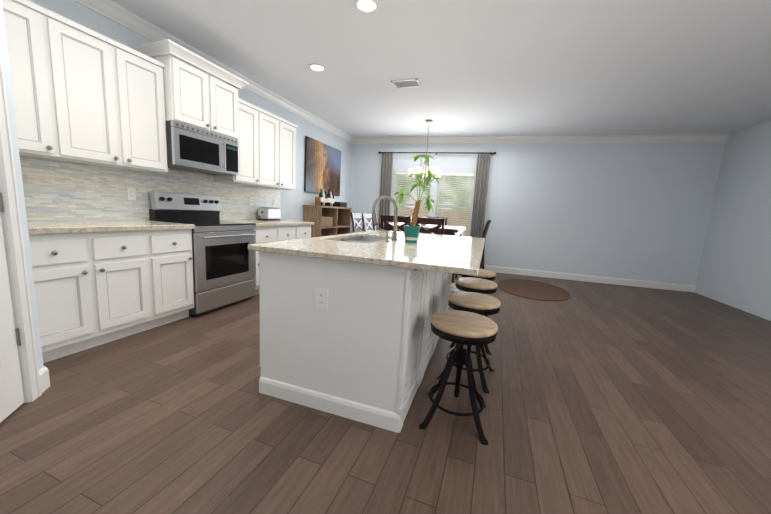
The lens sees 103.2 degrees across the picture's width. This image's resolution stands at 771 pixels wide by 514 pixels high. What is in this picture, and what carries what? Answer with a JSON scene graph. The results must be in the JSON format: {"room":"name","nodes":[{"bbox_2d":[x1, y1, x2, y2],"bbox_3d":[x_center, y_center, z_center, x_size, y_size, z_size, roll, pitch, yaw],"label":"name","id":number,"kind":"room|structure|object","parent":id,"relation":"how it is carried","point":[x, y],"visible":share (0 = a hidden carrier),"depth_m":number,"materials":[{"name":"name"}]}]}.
{"room":"kitchen","nodes":[
{"label":"kitchen","id":0,"kind":"room"},
{"bbox_2d":[0,272,770,513],"bbox_3d":[1.003,0.755,3.040,7.800,0.001,9.400,6,9,19],"label":"floor","id":1,"kind":"structure","parent":0,"point":[602,398],"depth_m":1.62,"materials":[{"name":"brown wood"}]},
{"bbox_2d":[0,43,41,401],"bbox_3d":[-1.712,-0.194,1.142,0.033,2.121,0.937,0,9,-24],"label":"door frame","id":2,"kind":"structure","parent":1,"relation":"on","point":[14,223],"depth_m":1.57,"materials":[{"name":"white wood"}]},
{"bbox_2d":[29,225,310,362],"bbox_3d":[-1.966,0.090,3.400,0.647,0.874,3.154,6,9,19],"label":"base cabinet","id":3,"kind":"object","parent":1,"relation":"on","point":[93,289],"visible":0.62,"depth_m":2.30,"materials":[{"name":"white wood"}]},
{"bbox_2d":[27,220,313,233],"bbox_3d":[-1.938,-0.365,3.343,0.643,0.038,3.174,6,9,19],"label":"countertop","id":4,"kind":"structure","parent":3,"relation":"on","point":[44,227],"depth_m":2.38,"materials":[{"name":"stone"}]},
{"bbox_2d":[258,207,280,220],"bbox_3d":[-1.688,-0.628,4.442,0.170,0.186,0.310,6,9,19],"label":"toaster","id":5,"kind":"object","parent":4,"relation":"on","point":[268,213],"visible":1,"depth_m":4.33,"materials":[{"name":"silver metal"}]},
{"bbox_2d":[149,191,255,316],"bbox_3d":[-1.938,-0.069,3.354,0.679,1.205,0.761,6,9,19],"label":"range","id":6,"kind":"object","parent":1,"relation":"on","point":[223,266],"visible":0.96,"depth_m":3.22,"materials":[{"name":"silver metal"}]},
{"bbox_2d":[303,205,351,237],"bbox_3d":[-1.116,-0.404,6.029,0.370,1.178,1.217,6,9,19],"label":"shelf","id":7,"kind":"object","parent":1,"relation":"on","point":[341,223],"visible":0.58,"depth_m":5.92,"materials":[{"name":"brown wood"}]},
{"bbox_2d":[321,216,332,226],"bbox_3d":[-1.200,-0.667,5.712,0.250,0.179,0.420,6,9,19],"label":"basket","id":8,"kind":"object","parent":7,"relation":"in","point":[327,221],"visible":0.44,"depth_m":5.68,"materials":[{"name":"brown wicker"}]},
{"bbox_2d":[315,189,346,206],"bbox_3d":[-1.071,-1.140,5.920,0.180,0.312,1.072,6,9,19],"label":"bottles","id":9,"kind":"object","parent":7,"relation":"on","point":[322,199],"visible":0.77,"depth_m":5.81,"materials":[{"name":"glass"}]},
{"bbox_2d":[258,237,451,432],"bbox_3d":[-0.022,0.313,2.624,0.944,0.880,2.032,6,9,18],"label":"kitchen island","id":10,"kind":"object","parent":1,"relation":"on","point":[356,341],"visible":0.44,"depth_m":1.67,"materials":[{"name":"white wood"}]},
{"bbox_2d":[248,230,484,275],"bbox_3d":[0.162,-0.123,2.517,1.231,0.030,2.158,6,9,18],"label":"island countertop","id":11,"kind":"structure","parent":10,"relation":"on","point":[448,254],"depth_m":1.73,"materials":[{"name":"stone"}]},
{"bbox_2d":[336,237,384,243],"bbox_3d":[-0.183,-0.031,2.559,0.414,0.198,0.824,6,9,18],"label":"sink basin","id":12,"kind":"object","parent":11,"relation":"in","point":[368,240],"depth_m":2.93,"materials":[{"name":"silver metal"}]},
{"bbox_2d":[372,196,397,240],"bbox_3d":[0.003,-0.319,2.479,0.229,0.348,0.094,6,9,18],"label":"faucet","id":13,"kind":"object","parent":11,"relation":"on","point":[395,224],"visible":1,"depth_m":2.44,"materials":[{"name":"silver metal"}]},
{"bbox_2d":[381,229,388,241],"bbox_3d":[-0.003,-0.163,2.310,0.071,0.090,0.040,6,9,18],"label":"soap dispenser","id":14,"kind":"object","parent":11,"relation":"on","point":[386,238],"visible":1,"depth_m":2.30,"materials":[{"name":"silver metal"}]},
{"bbox_2d":[392,155,438,242],"bbox_3d":[0.240,-0.442,2.366,0.302,0.652,0.397,6,9,18],"label":"potted plant","id":15,"kind":"object","parent":11,"relation":"on","point":[411,231],"visible":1,"depth_m":2.32,"materials":[{"name":"teal plant"}]},
{"bbox_2d":[451,275,464,291],"bbox_3d":[0.583,0.315,5.816,2.505,0.012,2.060,6,9,17],"label":"rug","id":16,"kind":"object","parent":1,"relation":"on","point":[453,288],"depth_m":4.90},
{"bbox_2d":[350,212,365,232],"bbox_3d":[-0.332,-0.270,5.670,0.527,1.081,0.500,6,9,19],"label":"dining chair","id":17,"kind":"object","parent":16,"relation":"on","point":[357,215],"visible":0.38,"depth_m":5.66,"materials":[{"name":"white wood"}]},
{"bbox_2d":[364,213,375,230],"bbox_3d":[-0.158,-0.330,6.146,0.527,1.081,0.500,6,9,19],"label":"dining chair","id":18,"kind":"object","parent":16,"relation":"on","point":[369,215],"visible":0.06,"depth_m":6.19,"materials":[{"name":"white wood"}]},
{"bbox_2d":[381,214,410,231],"bbox_3d":[0.214,-0.157,5.120,0.500,1.081,0.527,6,9,19],"label":"dining chair","id":19,"kind":"object","parent":16,"relation":"on","point":[386,219],"visible":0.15,"depth_m":4.85,"materials":[{"name":"brown wood"}]},
{"bbox_2d":[379,223,465,235],"bbox_3d":[0.738,-0.153,5.900,1.370,0.905,1.370,6,9,19],"label":"dining table","id":20,"kind":"object","parent":16,"relation":"on","point":[453,230],"visible":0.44,"depth_m":5.30,"materials":[{"name":"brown wood"}]},
{"bbox_2d":[416,217,444,234],"bbox_3d":[0.702,-0.104,4.949,0.500,1.081,0.527,6,9,19],"label":"dining chair","id":21,"kind":"object","parent":16,"relation":"on","point":[438,222],"visible":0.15,"depth_m":4.64,"materials":[{"name":"brown wood"}]},
{"bbox_2d":[426,216,447,225],"bbox_3d":[0.980,-0.312,6.462,0.500,1.081,0.527,6,9,19],"label":"dining chair","id":22,"kind":"object","parent":16,"relation":"on","point":[446,218],"visible":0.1,"depth_m":6.56,"materials":[{"name":"brown wood"}]},
{"bbox_2d":[452,220,489,282],"bbox_3d":[1.462,-0.102,5.229,0.527,1.081,0.500,6,9,19],"label":"dining chair","id":23,"kind":"object","parent":16,"relation":"on","point":[483,236],"visible":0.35,"depth_m":5.10,"materials":[{"name":"brown wood"}]},
{"bbox_2d":[483,220,490,268],"bbox_3d":[1.734,-0.197,5.976,0.527,1.081,0.500,6,9,19],"label":"dining chair","id":24,"kind":"object","parent":16,"relation":"on","point":[484,245],"visible":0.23,"depth_m":5.94,"materials":[{"name":"brown wood"}]},
{"bbox_2d":[419,310,497,444],"bbox_3d":[0.412,0.626,1.712,0.356,0.575,0.356,6,9,15],"label":"bar stool","id":25,"kind":"object","parent":1,"relation":"on","point":[461,328],"visible":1,"depth_m":1.64,"materials":[{"name":"brown wood"}]},
{"bbox_2d":[436,292,500,393],"bbox_3d":[0.605,0.568,2.181,0.356,0.575,0.356,7,9,24],"label":"bar stool","id":26,"kind":"object","parent":1,"relation":"on","point":[479,303],"visible":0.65,"depth_m":2.07,"materials":[{"name":"brown wood"}]},
{"bbox_2d":[449,277,497,354],"bbox_3d":[0.785,0.497,2.733,0.356,0.575,0.356,6,9,16],"label":"bar stool","id":27,"kind":"object","parent":1,"relation":"on","point":[475,285],"visible":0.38,"depth_m":2.59,"materials":[{"name":"brown wood"}]},
{"bbox_2d":[461,269,495,316],"bbox_3d":[0.958,0.430,3.251,0.356,0.575,0.356,7,9,22],"label":"bar stool","id":28,"kind":"object","parent":1,"relation":"on","point":[486,274],"visible":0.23,"depth_m":3.08,"materials":[{"name":"brown wood"}]},
{"bbox_2d":[497,279,570,300],"bbox_3d":[2.448,0.527,5.110,1.100,0.009,1.500,6,9,19],"label":"door mat","id":29,"kind":"object","parent":1,"relation":"on","point":[534,290],"visible":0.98,"depth_m":4.98,"materials":[{"name":"brown fabric"}]},
{"bbox_2d":[0,0,770,402],"bbox_3d":[1.144,-0.577,2.722,6.800,2.740,8.102,6,9,19],"label":"wall","id":30,"kind":"structure","parent":0,"point":[698,214],"depth_m":5.62,"materials":[{"name":"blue paint"}]},
{"bbox_2d":[0,192,23,422],"bbox_3d":[-1.715,-0.163,1.151,0.107,2.033,0.798,0,9,-24],"label":"pantry door","id":31,"kind":"structure","parent":30,"relation":"in","point":[11,395],"depth_m":1.53,"materials":[{"name":"white wood"}]},
{"bbox_2d":[2,0,297,189],"bbox_3d":[-1.960,-1.401,3.203,0.482,1.104,3.144,6,9,19],"label":"upper cabinet","id":32,"kind":"object","parent":30,"relation":"attached to","point":[83,94],"visible":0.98,"depth_m":2.48,"materials":[{"name":"white wood"}]},
{"bbox_2d":[166,121,238,174],"bbox_3d":[-1.997,-1.119,3.242,0.442,0.393,0.763,6,9,19],"label":"microwave","id":33,"kind":"object","parent":32,"relation":"in","point":[193,149],"visible":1,"depth_m":3.10,"materials":[{"name":"silver metal"}]},
{"bbox_2d":[20,156,280,220],"bbox_3d":[-2.222,-0.682,3.406,0.006,0.536,3.174,6,9,19],"label":"tile backsplash","id":34,"kind":"structure","parent":30,"relation":"attached to","point":[55,190],"depth_m":2.73,"materials":[{"name":"tile"}]},
{"bbox_2d":[127,187,135,199],"bbox_3d":[-2.404,-0.598,2.893,0.007,0.116,0.072,6,9,19],"label":"electrical outlet","id":35,"kind":"object","parent":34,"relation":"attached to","point":[131,193],"visible":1,"depth_m":2.89,"materials":[{"name":"white plastic"}]},
{"bbox_2d":[304,136,340,195],"bbox_3d":[-1.194,-1.708,5.964,0.034,0.945,1.260,6,9,19],"label":"framed picture","id":36,"kind":"object","parent":30,"relation":"attached to","point":[322,170],"visible":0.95,"depth_m":5.83},
{"bbox_2d":[39,265,695,393],"bbox_3d":[1.070,0.713,2.912,6.801,0.128,8.102,6,9,19],"label":"baseboard","id":37,"kind":"structure","parent":30,"relation":"attached to","point":[44,378],"depth_m":5.90,"materials":[{"name":"white wood"}]},
{"bbox_2d":[74,0,730,143],"bbox_3d":[1.220,-1.874,2.530,6.806,0.112,8.102,6,9,19],"label":"crown molding","id":38,"kind":"structure","parent":30,"relation":"attached to","point":[116,13],"depth_m":5.29,"materials":[{"name":"white wood"}]},
{"bbox_2d":[395,175,474,236],"bbox_3d":[1.016,-1.112,6.718,1.750,1.442,0.127,6,9,15],"label":"window frames","id":39,"kind":"structure","parent":30,"relation":"in","point":[442,206],"depth_m":6.66,"materials":[{"name":"white wood"}]},
{"bbox_2d":[393,172,474,236],"bbox_3d":[1.014,-1.123,6.710,1.702,1.415,0.056,6,9,15],"label":"window blinds","id":40,"kind":"object","parent":39,"relation":"attached to","point":[444,178],"visible":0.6,"depth_m":6.61,"materials":[{"name":"white plastic"}]},
{"bbox_2d":[378,151,495,154],"bbox_3d":[1.037,-2.199,6.468,2.474,0.052,0.109,6,9,15],"label":"curtain rod","id":41,"kind":"object","parent":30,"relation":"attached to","point":[491,153],"visible":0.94,"depth_m":6.34,"materials":[{"name":"brown metal"}]},
{"bbox_2d":[378,151,392,229],"bbox_3d":[-0.016,-1.114,6.868,0.260,2.425,0.082,6,9,15],"label":"curtain","id":42,"kind":"object","parent":41,"relation":"hanging from","point":[386,175],"visible":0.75,"depth_m":6.80,"materials":[{"name":"fabric"}]},
{"bbox_2d":[470,152,490,237],"bbox_3d":[1.934,-0.924,6.333,0.261,2.425,0.082,6,9,15],"label":"curtain","id":43,"kind":"object","parent":41,"relation":"hanging from","point":[480,191],"visible":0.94,"depth_m":6.29,"materials":[{"name":"fabric"}]},
{"bbox_2d":[111,0,770,137],"bbox_3d":[1.158,-1.951,2.640,7.800,0.001,9.400,6,9,19],"label":"ceiling","id":44,"kind":"structure","parent":0,"point":[482,68],"depth_m":3.16,"materials":[{"name":"white paint"}]},
{"bbox_2d":[308,63,325,71],"bbox_3d":[-0.790,-2.190,3.539,0.200,0.009,0.200,6,9,19],"label":"recessed light","id":45,"kind":"object","parent":44,"relation":"in","point":[316,67],"visible":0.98,"depth_m":3.53,"materials":[{"name":"white"}]},
{"bbox_2d":[354,0,378,13],"bbox_3d":[-0.148,-1.987,2.413,0.200,0.009,0.200,6,9,19],"label":"recessed light","id":46,"kind":"object","parent":44,"relation":"in","point":[367,6],"visible":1,"depth_m":2.42,"materials":[{"name":"white"}]},
{"bbox_2d":[391,78,421,88],"bbox_3d":[0.264,-2.171,3.834,0.340,0.012,0.220,6,9,19],"label":"ceiling vent","id":47,"kind":"object","parent":44,"relation":"in","point":[406,83],"visible":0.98,"depth_m":3.83,"materials":[{"name":"white metal"}]},
{"bbox_2d":[408,159,441,185],"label":"chandelier","id":48,"kind":"object","parent":44,"relation":"hanging from","point":[433,170],"depth_m":5.36,"materials":[{"name":"white glass"}]},
{"bbox_2d":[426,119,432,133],"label":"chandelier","id":49,"kind":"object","parent":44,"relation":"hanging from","point":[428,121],"depth_m":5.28,"materials":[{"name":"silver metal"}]},
{"label":"outside","id":50,"kind":"structure","parent":0,"visible":0},
{"bbox_2d":[396,175,472,236],"bbox_3d":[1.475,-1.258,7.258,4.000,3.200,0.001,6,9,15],"label":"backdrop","id":51,"kind":"structure","parent":50,"point":[440,200],"depth_m":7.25,"materials":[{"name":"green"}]}
]}

